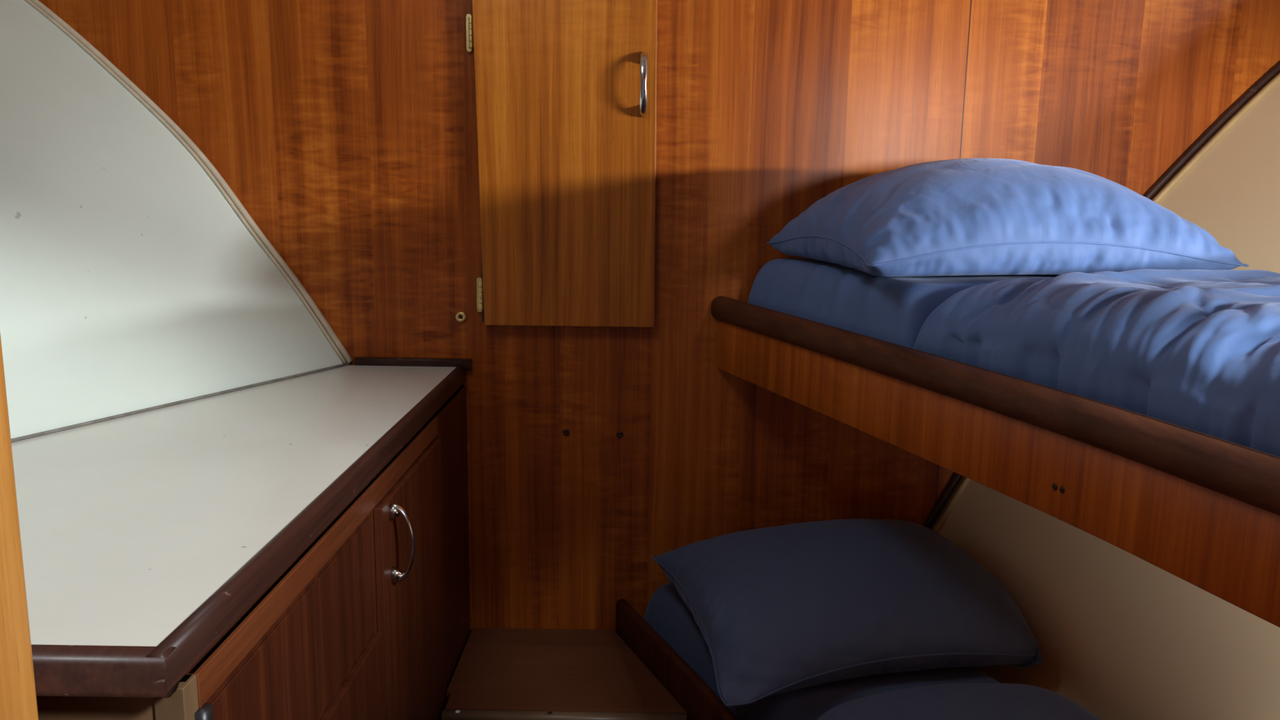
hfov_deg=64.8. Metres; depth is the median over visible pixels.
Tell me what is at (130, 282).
wall
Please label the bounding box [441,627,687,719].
step
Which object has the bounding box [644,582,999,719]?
mattress
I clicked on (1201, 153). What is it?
trim
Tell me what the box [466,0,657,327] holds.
upper cabinet
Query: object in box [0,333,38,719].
trim
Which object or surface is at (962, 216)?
pillow
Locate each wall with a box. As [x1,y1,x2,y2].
[0,0,349,439]
[38,0,1279,633]
[930,71,1279,719]
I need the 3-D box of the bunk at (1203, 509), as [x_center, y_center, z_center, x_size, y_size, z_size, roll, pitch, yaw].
[0.774,0.075,1.440,0.759,0.153,1.702,-3,11,-18]
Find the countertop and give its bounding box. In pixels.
[10,356,471,698]
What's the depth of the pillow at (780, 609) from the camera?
1.75 m
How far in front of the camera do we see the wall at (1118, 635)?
1.80 m
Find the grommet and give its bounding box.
[455,311,466,322]
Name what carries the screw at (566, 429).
attached to the wall at (345, 131)
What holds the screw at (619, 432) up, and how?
attached to the wall at (345, 131)
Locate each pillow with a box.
[652,518,1043,706]
[766,158,1248,276]
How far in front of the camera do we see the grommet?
2.11 m
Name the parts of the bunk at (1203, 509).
rail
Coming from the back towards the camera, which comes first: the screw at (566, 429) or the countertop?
the screw at (566, 429)
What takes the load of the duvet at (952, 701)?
on the mattress at (667, 613)
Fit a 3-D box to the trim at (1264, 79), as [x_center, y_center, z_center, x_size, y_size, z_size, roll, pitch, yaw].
[1.228,-0.282,2.073,1.319,1.562,0.016,1,10,0]
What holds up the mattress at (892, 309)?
on the bunk at (1203, 509)
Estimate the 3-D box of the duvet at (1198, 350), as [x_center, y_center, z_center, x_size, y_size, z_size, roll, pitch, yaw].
[0.923,0.002,1.149,0.744,0.155,1.046,-2,11,-17]
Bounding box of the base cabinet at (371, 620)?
[35,385,470,719]
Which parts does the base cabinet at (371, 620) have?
panel, corner post, drawer, rail, drawer, handle, door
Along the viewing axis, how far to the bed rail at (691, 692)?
1.98 m
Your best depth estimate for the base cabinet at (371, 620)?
1.41 m
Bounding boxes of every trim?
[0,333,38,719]
[24,0,352,363]
[923,61,1279,528]
[932,72,1279,533]
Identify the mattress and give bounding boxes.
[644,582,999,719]
[747,258,1058,348]
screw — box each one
[563,428,569,435]
[616,431,622,438]
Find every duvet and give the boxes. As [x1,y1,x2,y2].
[817,683,1102,719]
[912,269,1279,457]
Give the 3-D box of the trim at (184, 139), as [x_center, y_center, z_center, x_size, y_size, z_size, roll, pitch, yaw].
[-1.190,-0.544,2.029,1.183,1.102,0.021,1,10,0]
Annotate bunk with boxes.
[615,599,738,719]
[711,296,1279,627]
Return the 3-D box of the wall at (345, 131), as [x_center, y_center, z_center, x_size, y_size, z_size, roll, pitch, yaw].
[0.059,-0.021,2.142,4.200,2.240,0.023,1,10,0]

